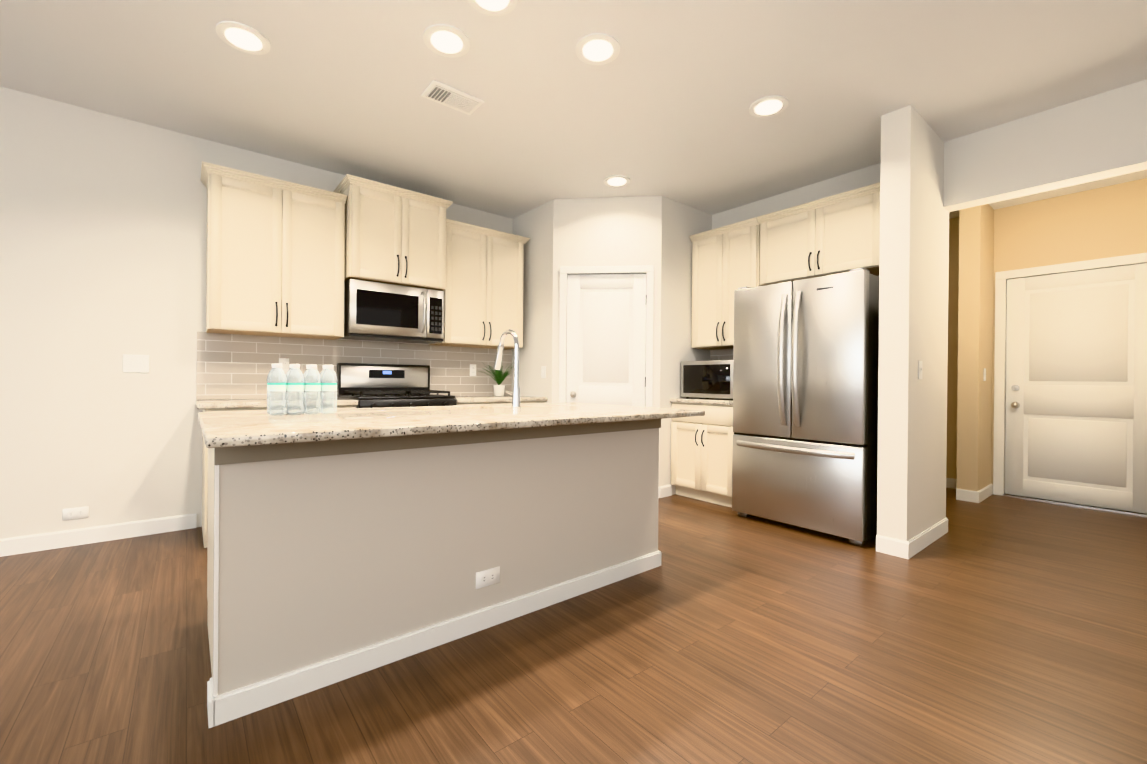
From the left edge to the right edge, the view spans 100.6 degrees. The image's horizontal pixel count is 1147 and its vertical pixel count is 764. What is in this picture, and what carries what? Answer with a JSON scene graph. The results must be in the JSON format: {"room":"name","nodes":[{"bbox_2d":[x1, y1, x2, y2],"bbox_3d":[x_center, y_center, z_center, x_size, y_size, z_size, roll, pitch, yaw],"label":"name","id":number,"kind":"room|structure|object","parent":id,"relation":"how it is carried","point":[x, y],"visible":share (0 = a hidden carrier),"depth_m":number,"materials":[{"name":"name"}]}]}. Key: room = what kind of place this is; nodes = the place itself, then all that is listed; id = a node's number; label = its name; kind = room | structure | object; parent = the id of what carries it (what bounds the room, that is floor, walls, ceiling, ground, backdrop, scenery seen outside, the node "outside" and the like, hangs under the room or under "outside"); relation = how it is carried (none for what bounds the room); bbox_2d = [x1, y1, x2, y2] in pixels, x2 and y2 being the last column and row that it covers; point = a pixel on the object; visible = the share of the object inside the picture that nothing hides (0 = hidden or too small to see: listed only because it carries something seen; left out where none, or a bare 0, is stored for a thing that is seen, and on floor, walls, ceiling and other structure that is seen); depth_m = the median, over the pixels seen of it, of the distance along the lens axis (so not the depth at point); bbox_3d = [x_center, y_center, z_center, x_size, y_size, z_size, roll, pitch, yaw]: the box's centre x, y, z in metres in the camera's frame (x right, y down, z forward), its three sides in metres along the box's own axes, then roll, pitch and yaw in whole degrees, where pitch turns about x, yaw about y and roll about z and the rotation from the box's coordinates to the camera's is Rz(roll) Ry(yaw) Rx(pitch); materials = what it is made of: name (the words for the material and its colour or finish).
{"room":"kitchen","nodes":[
{"label":"kitchen","id":0,"kind":"room"},
{"bbox_2d":[0,86,512,538],"bbox_3d":[-3.025,-0.349,3.116,9.220,2.740,0.120,0,0,-39],"label":"wall","id":1,"kind":"structure","parent":0,"point":[103,232],"depth_m":3.04,"materials":[{"name":"white paint"}]},
{"bbox_2d":[62,506,88,519],"bbox_3d":[-3.109,0.821,2.975,0.115,0.070,0.008,0,0,-39],"label":"electrical outlet","id":2,"kind":"object","parent":1,"relation":"attached to","point":[75,513],"visible":1,"depth_m":2.97,"materials":[{"name":"white plastic"}]},
{"bbox_2d":[0,513,196,556],"bbox_3d":[-4.611,0.960,1.753,5.055,0.100,0.014,0,0,-39],"label":"baseboard","id":3,"kind":"structure","parent":1,"relation":"attached to","point":[60,539],"depth_m":3.02,"materials":[{"name":"white wood"}]},
{"bbox_2d":[123,354,148,372],"bbox_3d":[-2.887,-0.121,3.145,0.129,0.118,0.012,0,0,-39],"label":"light switch","id":4,"kind":"object","parent":1,"relation":"attached to","point":[135,363],"visible":1,"depth_m":3.14,"materials":[{"name":"white plastic"}]},
{"bbox_2d":[205,162,344,339],"bbox_3d":[-2.172,-0.879,3.507,0.832,1.058,0.336,0,0,-39],"label":"upper cabinet","id":5,"kind":"object","parent":1,"relation":"attached to","point":[286,258],"depth_m":3.34,"materials":[{"name":"beige wood"}]},
{"bbox_2d":[196,332,511,399],"bbox_3d":[-1.645,-0.109,4.157,2.578,0.477,0.008,0,0,-39],"label":"backsplash","id":6,"kind":"structure","parent":1,"relation":"attached to","point":[234,366],"depth_m":3.81,"materials":[{"name":"tile"}]},
{"bbox_2d":[279,358,288,372],"bbox_3d":[-2.229,-0.125,3.669,0.070,0.115,0.008,0,0,-39],"label":"outlet","id":7,"kind":"object","parent":6,"relation":"attached to","point":[284,362],"visible":0.85,"depth_m":3.67,"materials":[{"name":"white plastic"}]},
{"bbox_2d":[470,364,475,375],"bbox_3d":[-0.986,-0.117,4.680,0.070,0.115,0.008,0,0,-39],"label":"outlet","id":8,"kind":"object","parent":6,"relation":"attached to","point":[472,369],"visible":1,"depth_m":4.68,"materials":[{"name":"white plastic"}]},
{"bbox_2d":[337,177,448,292],"bbox_3d":[-1.511,-1.165,3.987,0.770,0.731,0.421,0,0,-39],"label":"upper cabinet","id":9,"kind":"object","parent":1,"relation":"attached to","point":[393,236],"depth_m":3.79,"materials":[{"name":"beige wood"}]},
{"bbox_2d":[339,279,443,343],"bbox_3d":[-1.505,-0.569,3.974,0.754,0.433,0.438,0,0,-39],"label":"over-the-range microwave","id":10,"kind":"object","parent":9,"relation":"attached to","point":[376,311],"visible":1,"depth_m":3.82,"materials":[{"name":"silver metal"}]},
{"bbox_2d":[428,221,528,348],"bbox_3d":[-0.909,-0.870,4.534,0.832,1.058,0.336,0,0,-39],"label":"upper cabinet","id":11,"kind":"object","parent":1,"relation":"attached to","point":[484,299],"depth_m":4.38,"materials":[{"name":"beige wood"}]},
{"bbox_2d":[512,199,553,402],"bbox_3d":[-0.381,-0.329,4.730,0.100,2.740,0.710,0,0,-39],"label":"wall","id":12,"kind":"structure","parent":0,"point":[535,225],"depth_m":4.62,"materials":[{"name":"white paint"}]},
{"bbox_2d":[541,366,545,377],"bbox_3d":[-0.289,-0.093,4.524,0.012,0.115,0.070,0,0,-39],"label":"light switch","id":13,"kind":"object","parent":12,"relation":"attached to","point":[543,371],"visible":1,"depth_m":4.52,"materials":[{"name":"white plastic"}]},
{"bbox_2d":[0,488,1146,763],"bbox_3d":[0.397,1.103,1.889,13.000,0.100,10.500,0,0,-39],"label":"floor","id":14,"kind":"structure","parent":0,"point":[992,628],"depth_m":1.78,"materials":[{"name":"brown wood"}]},
{"bbox_2d":[202,407,356,547],"bbox_3d":[-2.091,0.596,3.397,0.865,0.865,0.631,0,0,-39],"label":"base cabinet","id":15,"kind":"object","parent":14,"relation":"on","point":[234,409],"depth_m":2.98,"materials":[{"name":"beige wood"}]},
{"bbox_2d":[196,399,357,410],"bbox_3d":[-2.095,0.146,3.375,0.906,0.035,0.637,0,0,-39],"label":"countertop","id":16,"kind":"structure","parent":15,"relation":"on","point":[212,404],"depth_m":3.09,"materials":[{"name":"beige stone"}]},
{"bbox_2d":[337,363,456,407],"bbox_3d":[-1.430,0.441,3.876,0.760,1.185,0.699,0,0,-39],"label":"range","id":17,"kind":"object","parent":14,"relation":"on","point":[364,385],"visible":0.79,"depth_m":3.92,"materials":[{"name":"silver metal"}]},
{"bbox_2d":[207,421,660,727],"bbox_3d":[-0.570,0.609,2.422,2.061,0.870,0.880,0,0,-39],"label":"kitchen island","id":18,"kind":"object","parent":14,"relation":"on","point":[343,544],"depth_m":1.80,"materials":[{"name":"grey paint"}]},
{"bbox_2d":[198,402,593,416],"bbox_3d":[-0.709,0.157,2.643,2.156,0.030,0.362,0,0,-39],"label":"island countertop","id":19,"kind":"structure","parent":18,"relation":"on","point":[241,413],"depth_m":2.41,"materials":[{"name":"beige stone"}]},
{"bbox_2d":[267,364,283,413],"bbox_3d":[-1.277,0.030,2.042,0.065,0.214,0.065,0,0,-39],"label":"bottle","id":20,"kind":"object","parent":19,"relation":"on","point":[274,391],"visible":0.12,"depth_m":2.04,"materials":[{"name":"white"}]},
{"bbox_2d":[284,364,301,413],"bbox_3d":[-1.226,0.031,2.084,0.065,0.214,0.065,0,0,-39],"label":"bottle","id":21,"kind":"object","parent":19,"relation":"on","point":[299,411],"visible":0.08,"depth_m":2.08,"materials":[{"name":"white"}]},
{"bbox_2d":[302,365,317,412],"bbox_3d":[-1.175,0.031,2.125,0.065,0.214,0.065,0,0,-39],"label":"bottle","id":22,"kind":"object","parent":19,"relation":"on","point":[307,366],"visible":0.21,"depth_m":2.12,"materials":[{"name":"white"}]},
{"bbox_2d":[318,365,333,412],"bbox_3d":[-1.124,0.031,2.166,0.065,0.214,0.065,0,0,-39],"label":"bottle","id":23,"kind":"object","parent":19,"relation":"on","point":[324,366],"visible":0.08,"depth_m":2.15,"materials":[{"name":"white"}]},
{"bbox_2d":[198,405,704,448],"bbox_3d":[-0.360,0.161,2.214,2.156,0.030,0.770,0,0,-39],"label":"island countertop","id":24,"kind":"structure","parent":18,"relation":"on","point":[218,432],"depth_m":1.78,"materials":[{"name":"beige stone"}]},
{"bbox_2d":[268,364,286,414],"bbox_3d":[-1.236,0.031,1.990,0.065,0.214,0.065,0,0,-39],"label":"bottle","id":25,"kind":"object","parent":24,"relation":"on","point":[275,386],"visible":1,"depth_m":1.98,"materials":[{"name":"white"}]},
{"bbox_2d":[286,364,303,414],"bbox_3d":[-1.185,0.031,2.031,0.065,0.214,0.065,0,0,-39],"label":"bottle","id":26,"kind":"object","parent":24,"relation":"on","point":[296,386],"visible":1,"depth_m":2.02,"materials":[{"name":"white"}]},
{"bbox_2d":[304,365,320,413],"bbox_3d":[-1.135,0.032,2.072,0.065,0.214,0.065,0,0,-39],"label":"bottle","id":27,"kind":"object","parent":24,"relation":"on","point":[314,387],"visible":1,"depth_m":2.06,"materials":[{"name":"white"}]},
{"bbox_2d":[321,365,336,413],"bbox_3d":[-1.084,0.032,2.113,0.065,0.214,0.065,0,0,-39],"label":"bottle","id":28,"kind":"object","parent":24,"relation":"on","point":[329,386],"visible":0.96,"depth_m":2.10,"materials":[{"name":"white"}]},
{"bbox_2d":[476,566,499,588],"bbox_3d":[-0.365,0.836,2.036,0.115,0.070,0.008,0,0,-39],"label":"outlet","id":29,"kind":"object","parent":18,"relation":"attached to","point":[488,577],"visible":1,"depth_m":2.03,"materials":[{"name":"white plastic"}]},
{"bbox_2d":[456,403,528,404],"bbox_3d":[-0.809,0.605,4.439,0.912,0.865,0.631,0,0,-39],"label":"base cabinet","id":30,"kind":"object","parent":14,"relation":"on","point":[456,403],"depth_m":4.06,"materials":[{"name":"beige"}]},
{"bbox_2d":[455,395,546,402],"bbox_3d":[-0.798,0.155,4.430,0.914,0.035,0.637,0,0,-39],"label":"countertop","id":31,"kind":"structure","parent":30,"relation":"on","point":[506,398],"depth_m":4.22,"materials":[{"name":"beige stone"}]},
{"bbox_2d":[479,360,513,395],"bbox_3d":[-0.730,-0.042,4.628,0.405,0.357,0.414,0,0,-39],"label":"plant","id":32,"kind":"object","parent":31,"relation":"on","point":[499,389],"visible":0.94,"depth_m":4.60,"materials":[{"name":"green plant"}]},
{"bbox_2d":[670,398,733,507],"bbox_3d":[1.346,0.607,4.324,0.656,0.900,0.708,0,0,-39],"label":"base cabinet","id":33,"kind":"object","parent":14,"relation":"on","point":[701,457],"visible":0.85,"depth_m":4.14,"materials":[{"name":"painted wood"},{"name":"bronze handles"}]},
{"bbox_2d":[680,360,732,399],"bbox_3d":[1.344,-0.017,4.395,0.422,0.345,0.560,0,0,-39],"label":"microwave","id":34,"kind":"object","parent":33,"relation":"on","point":[707,379],"visible":0.62,"depth_m":4.25,"materials":[{"name":"silver metal"}]},
{"bbox_2d":[732,268,878,546],"bbox_3d":[1.804,0.163,3.595,0.816,1.798,0.935,0,0,-39],"label":"fridge","id":35,"kind":"object","parent":14,"relation":"on","point":[805,401],"visible":1,"depth_m":3.28,"materials":[{"name":"silver metal"}]},
{"bbox_2d":[0,0,1146,218],"bbox_3d":[0.421,-1.736,1.884,13.000,0.100,10.500,0,0,-39],"label":"ceiling","id":36,"kind":"structure","parent":0,"point":[668,96],"depth_m":2.67,"materials":[{"name":"white paint"}]},
{"bbox_2d":[216,21,269,54],"bbox_3d":[-1.634,-1.700,2.361,0.224,0.012,0.224,0,0,-39],"label":"recessed light","id":37,"kind":"object","parent":36,"relation":"in","point":[242,37],"visible":1,"depth_m":2.35,"materials":[{"name":"white plastic"}]},
{"bbox_2d":[423,24,469,57],"bbox_3d":[-0.629,-1.691,2.368,0.224,0.012,0.224,0,0,-39],"label":"recessed light","id":38,"kind":"object","parent":36,"relation":"in","point":[445,40],"visible":1,"depth_m":2.35,"materials":[{"name":"white plastic"}]},
{"bbox_2d":[421,80,483,114],"bbox_3d":[-0.720,-1.690,2.844,0.320,0.016,0.190,0,0,-39],"label":"ceiling vent","id":39,"kind":"object","parent":36,"relation":"in","point":[449,96],"visible":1,"depth_m":2.83,"materials":[{"name":"white metal"}]},
{"bbox_2d":[468,0,516,15],"bbox_3d":[-0.358,-1.688,2.084,0.224,0.012,0.224,0,0,-39],"label":"recessed light","id":40,"kind":"object","parent":36,"relation":"in","point":[495,7],"visible":1,"depth_m":2.13,"materials":[{"name":"white plastic"}]},
{"bbox_2d":[576,33,619,64],"bbox_3d":[0.123,-1.685,2.418,0.224,0.012,0.224,0,0,-39],"label":"recessed light","id":41,"kind":"object","parent":36,"relation":"in","point":[598,49],"visible":1,"depth_m":2.40,"materials":[{"name":"white plastic"}]},
{"bbox_2d":[603,175,629,186],"bbox_3d":[0.364,-1.686,4.001,0.224,0.012,0.224,0,0,-39],"label":"recessed light","id":42,"kind":"object","parent":36,"relation":"in","point":[617,180],"visible":0.98,"depth_m":3.98,"materials":[{"name":"white plastic"}]},
{"bbox_2d":[749,95,787,117],"bbox_3d":[1.188,-1.676,2.904,0.224,0.012,0.224,0,0,-39],"label":"recessed light","id":43,"kind":"object","parent":36,"relation":"in","point":[769,106],"visible":1,"depth_m":2.89,"materials":[{"name":"white plastic"}]},
{"bbox_2d":[552,196,661,447],"bbox_3d":[0.301,-0.323,4.422,0.990,2.740,0.100,1,0,6],"label":"wall","id":44,"kind":"structure","parent":0,"point":[616,231],"depth_m":4.37,"materials":[{"name":"white paint"}]},
{"bbox_2d":[559,265,653,406],"bbox_3d":[0.298,-0.007,4.414,0.856,2.108,0.117,1,0,6],"label":"door frame","id":45,"kind":"structure","parent":44,"relation":"attached to","point":[648,270],"depth_m":4.36,"materials":[{"name":"white wood"}]},
{"bbox_2d":[566,274,646,406],"bbox_3d":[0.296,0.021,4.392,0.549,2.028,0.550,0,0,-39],"label":"pantry door","id":46,"kind":"structure","parent":44,"relation":"in","point":[606,331],"depth_m":4.38,"materials":[{"name":"white wood"}]},
{"bbox_2d":[659,196,711,494],"bbox_3d":[1.056,-0.317,4.603,0.770,2.740,0.100,0,0,-39],"label":"wall","id":47,"kind":"structure","parent":0,"point":[681,223],"depth_m":4.44,"materials":[{"name":"white paint"}]},
{"bbox_2d":[877,105,948,541],"bbox_3d":[2.301,-0.303,3.205,0.840,2.740,0.160,0,0,-39],"label":"wall","id":48,"kind":"structure","parent":0,"point":[913,331],"depth_m":2.98,"materials":[{"name":"white paint"}]},
{"bbox_2d":[918,361,922,378],"bbox_3d":[2.195,-0.075,3.009,0.070,0.115,0.012,0,0,-39],"label":"light switch","id":49,"kind":"object","parent":48,"relation":"attached to","point":[920,363],"visible":1,"depth_m":3.00,"materials":[{"name":"white plastic"}]},
{"bbox_2d":[896,518,947,558],"bbox_3d":[2.329,1.018,3.141,0.844,0.100,0.034,0,0,-39],"label":"baseboard","id":50,"kind":"structure","parent":48,"relation":"attached to","point":[910,548],"depth_m":3.02,"materials":[{"name":"white wood"}]},
{"bbox_2d":[712,79,1146,276],"bbox_3d":[3.156,-0.294,2.708,0.140,2.740,8.310,0,0,-39],"label":"wall","id":51,"kind":"structure","parent":0,"point":[1097,137],"depth_m":2.97,"materials":[{"name":"white paint"}]},
{"bbox_2d":[710,349,732,360],"bbox_3d":[1.602,-0.085,4.532,0.008,0.484,0.698,0,0,-39],"label":"backsplash","id":52,"kind":"structure","parent":51,"relation":"attached to","point":[721,354],"depth_m":4.70,"materials":[{"name":"tile"}]},
{"bbox_2d":[689,218,756,349],"bbox_3d":[1.478,-0.857,4.430,0.336,1.058,0.690,0,0,-39],"label":"upper cabinet","id":53,"kind":"object","parent":51,"relation":"attached to","point":[724,259],"depth_m":4.34,"materials":[{"name":"beige wood"}]},
{"bbox_2d":[757,182,879,285],"bbox_3d":[1.998,-1.101,3.791,0.336,0.558,0.935,0,0,-39],"label":"upper cabinet","id":54,"kind":"object","parent":51,"relation":"attached to","point":[835,234],"depth_m":3.64,"materials":[{"name":"beige wood"}]},
{"bbox_2d":[956,204,993,490],"bbox_3d":[3.783,-0.292,4.481,0.550,2.740,0.150,0,0,-39],"label":"wall","id":55,"kind":"structure","parent":0,"point":[975,342],"depth_m":4.33,"materials":[{"name":"beige paint"}]},
{"bbox_2d":[983,368,985,380],"bbox_3d":[3.783,-0.067,4.377,0.070,0.115,0.012,0,0,-39],"label":"light switch","id":56,"kind":"object","parent":55,"relation":"attached to","point":[984,375],"visible":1,"depth_m":4.36,"materials":[{"name":"white plastic"}]},
{"bbox_2d":[946,178,1146,483],"bbox_3d":[4.002,-0.291,4.743,0.120,2.740,3.600,0,0,-39],"label":"wall","id":57,"kind":"structure","parent":0,"point":[1104,222],"depth_m":4.29,"materials":[{"name":"beige paint"}]},
{"bbox_2d":[946,478,971,493],"bbox_3d":[3.501,1.024,5.242,0.014,0.100,1.370,0,0,-39],"label":"baseboard","id":58,"kind":"structure","parent":57,"relation":"attached to","point":[950,482],"depth_m":4.81,"materials":[{"name":"white wood"}]},
{"bbox_2d":[972,483,992,502],"bbox_3d":[3.812,1.028,4.423,0.564,0.100,0.034,0,0,-39],"label":"baseboard","id":59,"kind":"structure","parent":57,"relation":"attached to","point":[977,496],"depth_m":4.31,"materials":[{"name":"white wood"}]},
{"bbox_2d":[993,253,1146,515],"bbox_3d":[4.422,0.017,4.194,0.118,2.133,1.073,0,0,-39],"label":"door frame","id":60,"kind":"structure","parent":57,"relation":"attached to","point":[1002,278],"depth_m":4.52,"materials":[{"name":"white painted wood"}]},
{"bbox_2d":[1005,263,1146,513],"bbox_3d":[4.397,0.049,4.174,0.114,2.038,0.915,0,0,-39],"label":"hall door","id":61,"kind":"structure","parent":57,"relation":"in","point":[1076,391],"depth_m":4.17,"materials":[{"name":"white wood"}]}
]}

